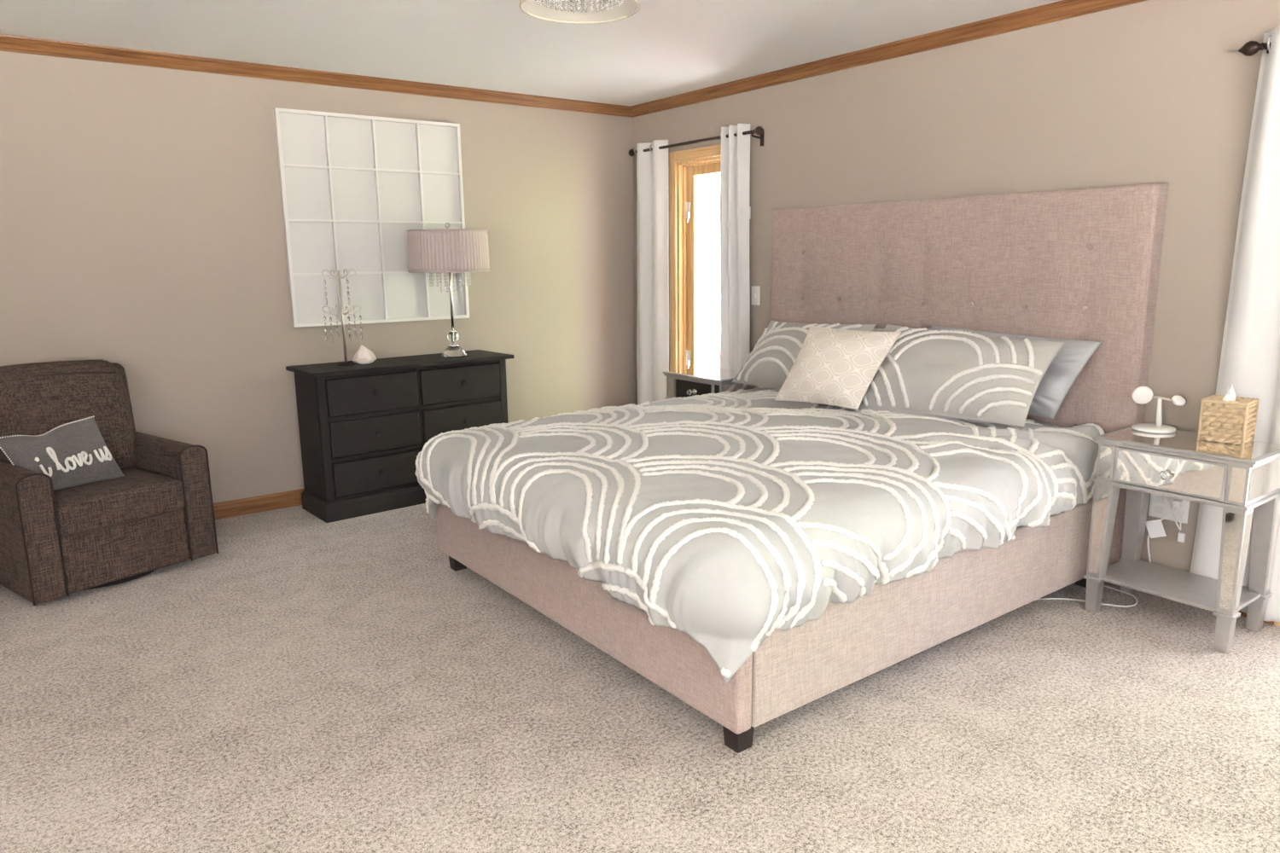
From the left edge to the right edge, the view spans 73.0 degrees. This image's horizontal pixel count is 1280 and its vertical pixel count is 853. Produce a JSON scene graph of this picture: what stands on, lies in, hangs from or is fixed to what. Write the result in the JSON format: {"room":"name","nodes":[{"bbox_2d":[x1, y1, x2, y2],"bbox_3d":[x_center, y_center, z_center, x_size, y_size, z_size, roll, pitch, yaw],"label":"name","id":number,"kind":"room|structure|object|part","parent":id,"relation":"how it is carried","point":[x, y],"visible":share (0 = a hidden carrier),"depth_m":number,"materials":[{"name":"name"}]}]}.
{"room":"bedroom","nodes":[
{"label":"bedroom","id":0,"kind":"room"},
{"bbox_2d":[0,51,635,503],"bbox_3d":[-2.541,-0.672,4.581,6.460,2.440,0.140,-9,14,-36],"label":"wall","id":1,"kind":"structure","parent":0,"point":[142,226],"depth_m":4.71,"materials":[{"name":"beige paint"}]},
{"bbox_2d":[213,488,304,520],"bbox_3d":[-2.504,0.495,4.726,6.200,0.094,0.016,-9,14,-36],"label":"baseboard","id":2,"kind":"structure","parent":1,"relation":"attached to","point":[291,498],"depth_m":4.95,"materials":[{"name":"brown wood"}]},
{"bbox_2d":[0,34,632,117],"bbox_3d":[-2.518,-1.820,4.256,6.200,0.062,0.062,-9,14,-36],"label":"trim","id":3,"kind":"structure","parent":1,"relation":"attached to","point":[8,43],"depth_m":4.68,"materials":[{"name":"brown wood"}]},
{"bbox_2d":[273,107,469,327],"bbox_3d":[-1.543,-1.214,5.126,1.083,1.185,0.035,-9,14,-36],"label":"mirror","id":4,"kind":"object","parent":1,"relation":"attached to","point":[353,187],"visible":0.94,"depth_m":5.08,"materials":[{"name":"white"}]},
{"bbox_2d":[0,0,1062,106],"bbox_3d":[-0.132,-1.326,1.153,6.460,0.100,8.250,-9,14,-36],"label":"ceiling","id":5,"kind":"structure","parent":0,"point":[668,48],"depth_m":4.04,"materials":[{"name":"white paint"}]},
{"bbox_2d":[518,0,639,23],"bbox_3d":[-0.205,-1.522,2.935,0.412,0.193,0.412,5,12,25],"label":"ceiling light","id":6,"kind":"object","parent":5,"relation":"attached to","point":[560,11],"visible":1,"depth_m":3.09,"materials":[{"name":"silver metal"}]},
{"bbox_2d":[0,503,1279,852],"bbox_3d":[-0.102,1.147,1.636,6.460,0.060,8.250,-9,14,-36],"label":"floor","id":7,"kind":"structure","parent":0,"point":[307,683],"depth_m":2.62,"materials":[{"name":"carpet"}]},
{"bbox_2d":[0,360,218,605],"bbox_3d":[-2.532,0.199,3.966,0.692,0.967,0.779,7,14,36],"label":"armchair","id":8,"kind":"object","parent":7,"relation":"on","point":[55,544],"visible":0.9,"depth_m":3.86,"materials":[{"name":"brown fabric"}]},
{"bbox_3d":[-2.718,0.426,3.742,0.660,0.540,0.123,7,14,36],"label":"arm","id":9,"kind":"part","parent":8,"relation":"part of","materials":[{"name":"brown fabric"}]},
{"bbox_2d":[0,415,124,490],"bbox_3d":[-2.561,0.124,3.841,0.192,0.283,0.441,7,13,34],"label":"lumbar pillow","id":10,"kind":"object","parent":8,"relation":"on","point":[74,454],"visible":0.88,"depth_m":3.81,"materials":[{"name":"grey fabric"}]},
{"bbox_2d":[0,360,137,469],"bbox_3d":[-2.692,-0.023,4.047,0.268,0.559,0.580,7,14,36],"label":"chair back","id":11,"kind":"object","parent":8,"relation":"on","point":[37,398],"depth_m":4.00,"materials":[{"name":"brown fabric"}]},
{"bbox_2d":[53,467,184,536],"bbox_3d":[-2.481,0.327,3.957,0.572,0.170,0.523,7,14,36],"label":"seat cushion","id":12,"kind":"object","parent":8,"relation":"on","point":[144,497],"depth_m":3.81,"materials":[{"name":"brown fabric"}]},
{"bbox_3d":[-2.740,0.141,4.110,0.177,0.830,0.670,7,14,36],"label":"backrest","id":13,"kind":"part","parent":8,"relation":"part of","materials":[{"name":"brown fabric"}]},
{"bbox_3d":[-2.304,0.537,3.865,0.088,0.265,0.524,7,14,36],"label":"panel","id":14,"kind":"part","parent":8,"relation":"part of","materials":[{"name":"brown fabric"}]},
{"bbox_3d":[-2.336,0.322,4.254,0.660,0.540,0.123,7,14,36],"label":"arm","id":15,"kind":"part","parent":8,"relation":"part of","materials":[{"name":"brown fabric"}]},
{"bbox_2d":[285,349,514,523],"bbox_3d":[-1.381,0.017,5.181,1.235,0.830,0.430,-10,14,-39],"label":"dresser","id":16,"kind":"object","parent":7,"relation":"on","point":[363,428],"visible":0.81,"depth_m":4.91,"materials":[{"name":"black wood"}]},
{"bbox_2d":[321,268,362,366],"bbox_3d":[-1.672,-0.613,4.865,0.186,0.534,0.210,-9,14,-36],"label":"jewelry stand","id":17,"kind":"object","parent":16,"relation":"on","point":[339,277],"visible":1,"depth_m":4.85,"materials":[{"name":"silver metal"}]},
{"bbox_2d":[351,344,376,364],"bbox_3d":[-1.587,-0.417,4.972,0.136,0.108,0.090,-3,11,-13],"label":"rock","id":18,"kind":"object","parent":16,"relation":"on","point":[363,356],"visible":1,"depth_m":4.95,"materials":[{"name":"stone"}]},
{"bbox_3d":[-1.490,-0.187,4.836,0.518,0.201,0.028,-10,14,-39],"label":"drawer","id":19,"kind":"part","parent":16,"relation":"part of","materials":[{"name":"black wood"}]},
{"bbox_3d":[-1.488,0.042,4.881,0.518,0.196,0.028,-10,14,-39],"label":"drawer","id":20,"kind":"part","parent":16,"relation":"part of","materials":[{"name":"black wood"}]},
{"bbox_3d":[-1.485,0.262,4.924,0.518,0.186,0.028,-10,14,-39],"label":"drawer","id":21,"kind":"part","parent":16,"relation":"part of","materials":[{"name":"black wood"}]},
{"bbox_3d":[-1.467,0.258,4.901,0.030,0.030,0.032,-10,14,-39],"label":"knob","id":22,"kind":"part","parent":16,"relation":"part of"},
{"bbox_2d":[407,222,490,357],"bbox_3d":[-1.137,-0.818,5.200,0.479,0.794,0.479,-3,11,-11],"label":"table lamp","id":23,"kind":"object","parent":16,"relation":"on","point":[431,251],"visible":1,"depth_m":4.98,"materials":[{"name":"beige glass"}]},
{"bbox_3d":[-1.139,-1.045,5.155,0.474,0.244,0.474,-9,14,-36],"label":"lamp shade","id":24,"kind":"part","parent":23,"relation":"part of","materials":[{"name":"beige fabric"}]},
{"bbox_3d":[-1.070,-0.259,5.179,0.518,0.201,0.028,-10,14,-39],"label":"drawer","id":25,"kind":"part","parent":16,"relation":"part of","materials":[{"name":"black wood"}]},
{"bbox_3d":[-1.067,-0.030,5.224,0.518,0.196,0.028,-10,14,-39],"label":"drawer","id":26,"kind":"part","parent":16,"relation":"part of","materials":[{"name":"black wood"}]},
{"bbox_2d":[662,366,758,399],"bbox_3d":[0.448,0.022,5.358,0.407,0.711,0.546,-9,14,-36],"label":"nightstand","id":27,"kind":"object","parent":7,"relation":"on","point":[681,383],"visible":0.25,"depth_m":5.21,"materials":[{"name":"silver metal"}]},
{"bbox_3d":[0.183,-0.247,5.388,0.004,0.119,0.042,-9,14,-36],"label":"mirror panel","id":28,"kind":"part","parent":27,"relation":"part of","materials":[{"name":"white mirror"}]},
{"bbox_3d":[0.314,-0.213,5.212,0.004,0.115,0.354,-9,14,-36],"label":"mirror panel","id":29,"kind":"part","parent":27,"relation":"part of","materials":[{"name":"white"}]},
{"bbox_3d":[0.319,-0.214,5.216,0.012,0.134,0.374,-9,14,-36],"label":"drawer","id":30,"kind":"part","parent":27,"relation":"part of","materials":[{"name":"silver metal"}]},
{"bbox_3d":[0.455,-0.310,5.301,0.365,0.015,0.530,-9,14,-36],"label":"cornice","id":31,"kind":"part","parent":27,"relation":"part of","materials":[{"name":"grey wood"}]},
{"bbox_3d":[0.454,-0.327,5.298,0.341,0.003,0.506,-9,14,-36],"label":"mirror panel","id":32,"kind":"part","parent":27,"relation":"part of","materials":[{"name":"white"}]},
{"bbox_3d":[0.449,-0.182,5.039,0.004,0.119,0.042,-9,14,-36],"label":"mirror panel","id":33,"kind":"part","parent":27,"relation":"part of","materials":[{"name":"black mirror"}]},
{"bbox_3d":[0.606,-0.199,5.117,0.309,0.115,0.002,-9,14,-36],"label":"mirror panel","id":34,"kind":"part","parent":27,"relation":"part of","materials":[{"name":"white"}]},
{"bbox_2d":[436,182,1168,753],"bbox_3d":[0.565,-0.154,3.743,2.270,1.671,2.094,-9,14,-36],"label":"bed","id":35,"kind":"object","parent":7,"relation":"on","point":[1084,264],"visible":0.39,"depth_m":3.55,"materials":[{"name":"fabric"}]},
{"bbox_3d":[-0.843,0.616,4.012,0.070,0.091,0.070,-9,14,-36],"label":"leg","id":36,"kind":"part","parent":35,"relation":"part of","materials":[{"name":"brown wood"}]},
{"bbox_3d":[-0.310,0.557,3.205,0.062,0.328,2.022,-9,14,-36],"label":"footboard","id":37,"kind":"part","parent":35,"relation":"part of","materials":[{"name":"fabric"}]},
{"bbox_3d":[0.287,0.892,2.526,0.070,0.091,0.070,-9,14,-36],"label":"leg","id":38,"kind":"part","parent":35,"relation":"part of","materials":[{"name":"brown wood"}]},
{"bbox_2d":[414,386,1105,684],"bbox_3d":[0.477,0.206,3.735,2.294,0.471,2.199,-9,14,-36],"label":"duvet","id":39,"kind":"object","parent":35,"relation":"on","point":[730,520],"visible":0.93,"depth_m":2.95,"materials":[{"name":"fabric"}]},
{"bbox_2d":[731,320,876,389],"bbox_3d":[0.806,-0.366,4.545,0.281,0.375,0.865,-9,14,-36],"label":"pillow sham","id":40,"kind":"object","parent":39,"relation":"on","point":[771,359],"visible":0.56,"depth_m":4.55,"materials":[{"name":"fabric"}]},
{"bbox_2d":[774,325,901,409],"bbox_3d":[0.910,-0.280,4.070,0.576,0.362,0.214,10,15,42],"label":"cushion","id":41,"kind":"object","parent":39,"relation":"on","point":[834,367],"visible":1,"depth_m":3.99,"materials":[{"name":"beige fabric"}]},
{"bbox_2d":[872,328,931,331],"bbox_3d":[1.159,-0.363,4.465,0.190,0.332,0.865,-9,14,-36],"label":"satin pillow","id":42,"kind":"object","parent":39,"relation":"on","point":[874,329],"visible":0.02,"depth_m":4.38,"materials":[{"name":"grey fabric"}]},
{"bbox_2d":[838,324,1064,426],"bbox_3d":[1.343,-0.231,3.831,0.298,0.386,0.901,-10,14,-39],"label":"pillow sham","id":43,"kind":"object","parent":39,"relation":"on","point":[960,375],"visible":0.82,"depth_m":3.71,"materials":[{"name":"fabric"}]},
{"bbox_2d":[930,325,1101,418],"bbox_3d":[1.604,-0.254,3.887,0.174,0.357,0.840,-9,14,-36],"label":"satin pillow","id":44,"kind":"object","parent":39,"relation":"on","point":[1073,355],"visible":0.27,"depth_m":3.66,"materials":[{"name":"grey fabric"}]},
{"bbox_3d":[1.147,0.566,3.066,2.103,0.326,0.055,-9,14,-36],"label":"rail","id":45,"kind":"part","parent":35,"relation":"part of","materials":[{"name":"fabric"}]},
{"bbox_3d":[1.430,-0.313,4.373,0.107,1.621,2.094,-9,14,-36],"label":"headboard","id":46,"kind":"part","parent":35,"relation":"part of","materials":[{"name":"fabric"}]},
{"bbox_3d":[1.916,0.640,3.719,0.070,0.091,0.070,-9,14,-36],"label":"leg","id":47,"kind":"part","parent":35,"relation":"part of","materials":[{"name":"brown wood"}]},
{"bbox_2d":[1035,585,1137,607],"bbox_3d":[1.823,0.712,3.543,0.454,0.016,0.233,-5,12,-23],"label":"power cord","id":48,"kind":"object","parent":7,"relation":"on","point":[1134,596],"visible":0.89,"depth_m":3.57,"materials":[{"name":"white plastic"}]},
{"bbox_2d":[1146,499,1182,562],"bbox_3d":[2.157,0.495,3.594,0.126,0.408,0.038,10,15,44],"label":"power cord","id":49,"kind":"object","parent":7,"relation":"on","point":[1155,529],"visible":0.79,"depth_m":3.58,"materials":[{"name":"white plastic"}]},
{"bbox_2d":[1083,427,1279,653],"bbox_3d":[2.054,0.405,3.297,0.407,0.711,0.546,-9,14,-36],"label":"nightstand","id":50,"kind":"object","parent":7,"relation":"on","point":[1244,481],"visible":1,"depth_m":3.19,"materials":[{"name":"silver metal"}]},
{"bbox_3d":[1.820,0.405,3.401,0.070,0.386,0.070,-9,14,-36],"label":"leg","id":51,"kind":"part","parent":50,"relation":"part of","materials":[{"name":"silver metal"}]},
{"bbox_3d":[1.789,0.136,3.327,0.004,0.119,0.042,-9,14,-36],"label":"mirror panel","id":52,"kind":"part","parent":50,"relation":"part of","materials":[{"name":"white metal"}]},
{"bbox_3d":[2.044,0.370,3.564,0.070,0.386,0.070,-9,14,-36],"label":"leg","id":53,"kind":"part","parent":50,"relation":"part of","materials":[{"name":"grey wood"}]},
{"bbox_2d":[1131,386,1185,433],"bbox_3d":[2.038,-0.070,3.419,0.152,0.172,0.152,-1,11,-4],"label":"charging stand","id":54,"kind":"object","parent":50,"relation":"on","point":[1142,395],"visible":1,"depth_m":3.43,"materials":[{"name":"white plastic"}]},
{"bbox_3d":[2.058,-0.057,3.430,0.022,0.119,0.029,-5,12,-21],"label":"stem","id":55,"kind":"part","parent":54,"relation":"part of","materials":[{"name":"white plastic"}]},
{"bbox_3d":[1.910,0.177,3.144,0.022,0.036,0.036,-9,14,-36],"label":"knob","id":56,"kind":"part","parent":50,"relation":"part of","materials":[{"name":"clear glass"}]},
{"bbox_3d":[1.920,0.170,3.151,0.004,0.115,0.354,-9,14,-36],"label":"mirror panel","id":57,"kind":"part","parent":50,"relation":"part of","materials":[{"name":"white metal"}]},
{"bbox_3d":[1.925,0.169,3.155,0.012,0.134,0.374,-9,14,-36],"label":"drawer","id":58,"kind":"part","parent":50,"relation":"part of","materials":[{"name":"silver metal"}]},
{"bbox_2d":[1100,558,1260,611],"bbox_3d":[2.067,0.610,3.345,0.325,0.014,0.490,-9,14,-36],"label":"shelf","id":59,"kind":"object","parent":50,"relation":"attached to","point":[1200,591],"depth_m":3.33,"materials":[{"name":"silver metal"}]},
{"bbox_3d":[2.062,0.226,3.269,0.359,0.018,0.526,-9,14,-36],"label":"moulding","id":60,"kind":"part","parent":50,"relation":"part of","materials":[{"name":"silver metal"}]},
{"bbox_3d":[2.061,0.073,3.240,0.365,0.015,0.530,-9,14,-36],"label":"cornice","id":61,"kind":"part","parent":50,"relation":"part of","materials":[{"name":"silver metal"}]},
{"bbox_3d":[2.061,0.056,3.236,0.341,0.003,0.506,-9,14,-36],"label":"mirror panel","id":62,"kind":"part","parent":50,"relation":"part of","materials":[{"name":"white metal"}]},
{"bbox_2d":[1196,382,1259,446],"bbox_3d":[2.191,-0.056,3.221,0.154,0.217,0.154,-11,15,-42],"label":"tissue box","id":63,"kind":"object","parent":50,"relation":"on","point":[1229,418],"visible":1,"depth_m":3.19,"materials":[{"name":"wicker"}]},
{"bbox_3d":[2.086,0.470,3.051,0.070,0.386,0.070,-9,14,-36],"label":"leg","id":64,"kind":"part","parent":50,"relation":"part of","materials":[{"name":"silver metal"}]},
{"bbox_3d":[2.055,0.201,2.977,0.004,0.119,0.042,-9,14,-36],"label":"mirror panel","id":65,"kind":"part","parent":50,"relation":"part of","materials":[{"name":"white mirror"}]},
{"bbox_3d":[2.212,0.184,3.056,0.309,0.115,0.002,-9,14,-36],"label":"mirror panel","id":66,"kind":"part","parent":50,"relation":"part of","materials":[{"name":"white"}]},
{"bbox_3d":[2.310,0.435,3.215,0.070,0.386,0.070,-9,14,-36],"label":"leg","id":67,"kind":"part","parent":50,"relation":"part of","materials":[{"name":"silver metal"}]},
{"bbox_2d":[632,0,1279,572],"bbox_3d":[2.420,-0.467,3.223,0.160,2.440,8.000,-9,14,-36],"label":"wall","id":68,"kind":"structure","parent":0,"point":[1149,91],"depth_m":3.71,"materials":[{"name":"beige paint"}]},
{"bbox_2d":[669,144,721,371],"bbox_3d":[0.483,-0.771,5.796,0.190,2.098,0.676,-9,14,-36],"label":"window","id":69,"kind":"structure","parent":68,"relation":"in","point":[683,177],"depth_m":5.87,"materials":[{"name":"brown wood"}]},
{"bbox_3d":[0.403,-1.757,5.551,0.020,0.068,0.540,-9,14,-36],"label":"head casing","id":70,"kind":"part","parent":69,"relation":"part of","materials":[{"name":"brown wood"}]},
{"bbox_2d":[628,126,764,157],"bbox_3d":[0.343,-1.792,5.547,0.110,0.101,1.325,-9,14,-36],"label":"curtain rod","id":71,"kind":"object","parent":68,"relation":"attached to","point":[759,130],"visible":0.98,"depth_m":5.36,"materials":[{"name":"brown metal"}]},
{"bbox_2d":[634,139,669,404],"bbox_3d":[0.068,-0.869,6.070,0.059,2.155,0.370,-9,14,-36],"label":"curtain","id":72,"kind":"object","parent":71,"relation":"hanging from","point":[652,166],"visible":0.77,"depth_m":5.99,"materials":[{"name":"white fabric"}]},
{"bbox_3d":[0.319,-1.813,5.525,0.019,0.019,1.165,-9,14,-36],"label":"rod","id":73,"kind":"part","parent":71,"relation":"part of","materials":[{"name":"brown metal"}]},
{"bbox_2d":[719,123,750,371],"bbox_3d":[0.563,-0.753,5.432,0.086,2.160,0.286,-9,14,-36],"label":"curtain","id":74,"kind":"object","parent":71,"relation":"hanging from","point":[735,155],"visible":0.62,"depth_m":5.32,"materials":[{"name":"white fabric"}]},
{"bbox_2d":[749,206,750,219],"bbox_3d":[0.651,-1.309,5.303,0.024,0.074,0.060,-9,14,-36],"label":"wall sensor","id":75,"kind":"object","parent":68,"relation":"attached to","point":[749,206],"visible":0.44,"depth_m":5.28,"materials":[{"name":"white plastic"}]},
{"bbox_2d":[750,285,760,305],"bbox_3d":[0.709,-0.807,5.337,0.016,0.116,0.072,-9,14,-36],"label":"light switch","id":76,"kind":"object","parent":68,"relation":"attached to","point":[755,289],"visible":1,"depth_m":5.33,"materials":[{"name":"white plastic"}]},
{"bbox_2d":[630,0,1147,117],"bbox_3d":[2.317,-1.620,2.930,0.062,0.062,8.000,-9,14,-36],"label":"trim","id":77,"kind":"structure","parent":68,"relation":"attached to","point":[1063,9],"depth_m":4.28,"materials":[{"name":"brown wood"}]},
{"bbox_2d":[1148,494,1189,523],"bbox_3d":[2.183,0.329,3.572,0.007,0.116,0.150,-9,14,-36],"label":"wall outlet","id":78,"kind":"object","parent":68,"relation":"attached to","point":[1159,508],"visible":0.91,"depth_m":3.58,"materials":[{"name":"white plastic"}]},
{"bbox_2d":[1153,506,1163,513],"bbox_3d":[2.159,0.346,3.603,0.002,0.028,0.034,-9,14,-36],"label":"socket","id":79,"kind":"object","parent":78,"relation":"attached to","point":[1157,509],"depth_m":3.60,"materials":[{"name":"white paint"}]},
{"bbox_2d":[1155,495,1164,503],"bbox_3d":[2.159,0.303,3.595,0.002,0.028,0.034,-9,14,-36],"label":"socket","id":80,"kind":"object","parent":78,"relation":"attached to","point":[1158,498],"depth_m":3.59,"materials":[{"name":"white paint"}]},
{"bbox_2d":[1161,495,1186,542],"bbox_3d":[2.180,0.374,3.545,0.020,0.183,0.113,-6,12,-27],"label":"power cord","id":81,"kind":"object","parent":78,"relation":"attached to","point":[1181,536],"visible":0.91,"depth_m":3.52,"materials":[{"name":"white plastic"}]},
{"bbox_2d":[1173,510,1181,517],"bbox_3d":[2.203,0.356,3.547,0.002,0.028,0.034,-9,14,-36],"label":"socket","id":82,"kind":"object","parent":78,"relation":"attached to","point":[1176,513],"depth_m":3.55,"materials":[{"name":"white paint"}]},
{"bbox_2d":[1238,40,1270,56],"bbox_3d":[2.868,-1.165,2.231,0.110,0.101,2.305,-9,14,-36],"label":"curtain rod","id":83,"kind":"object","parent":68,"relation":"attached to","point":[1250,48],"visible":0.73,"depth_m":3.07,"materials":[{"name":"brown metal"}]},
{"bbox_2d":[1189,26,1279,622],"bbox_3d":[2.349,-0.312,3.100,0.101,2.145,0.539,-9,14,-36],"label":"curtain","id":84,"kind":"object","parent":83,"relation":"hanging from","point":[1250,351],"visible":0.64,"depth_m":3.19,"materials":[{"name":"white fabric"}]},
{"bbox_2d":[1238,610,1274,624],"bbox_3d":[2.368,0.697,3.390,0.016,0.094,7.984,-9,14,-36],"label":"baseboard","id":85,"kind":"structure","parent":68,"relation":"attached to","point":[1243,614],"depth_m":3.38,"materials":[{"name":"brown wood"}]},
{"label":"outside","id":86,"kind":"structure","parent":0,"visible":0},
{"bbox_3d":[2.902,0.398,5.656,3.230,0.120,13.000,-9,14,-36],"label":"deck","id":87,"kind":"object","parent":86,"visible":0},
{"bbox_2d":[698,294,720,368],"bbox_3d":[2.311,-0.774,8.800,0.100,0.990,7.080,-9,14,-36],"label":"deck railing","id":88,"kind":"object","parent":87,"relation":"on","point":[704,305],"visible":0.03,"depth_m":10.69,"materials":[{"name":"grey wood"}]},
{"bbox_3d":[0.813,-1.130,10.770,0.080,0.970,0.080,-9,14,-36],"label":"post","id":89,"kind":"part","parent":88,"relation":"part of","materials":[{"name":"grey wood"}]},
{"bbox_2d":[698,344,720,367],"bbox_3d":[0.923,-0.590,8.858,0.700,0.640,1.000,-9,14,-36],"label":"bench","id":90,"kind":"object","parent":87,"relation":"on","point":[708,359],"visible":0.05,"depth_m":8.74,"materials":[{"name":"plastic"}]},
{"bbox_3d":[0.922,-0.674,8.841,0.700,0.050,1.000,-9,14,-36],"label":"seat","id":91,"kind":"part","parent":90,"relation":"part of","materials":[{"name":"white"}]},
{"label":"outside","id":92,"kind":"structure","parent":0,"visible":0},
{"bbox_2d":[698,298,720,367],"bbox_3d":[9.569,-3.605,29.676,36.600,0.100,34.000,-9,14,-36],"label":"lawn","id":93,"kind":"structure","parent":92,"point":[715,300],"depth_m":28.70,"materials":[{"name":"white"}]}
]}

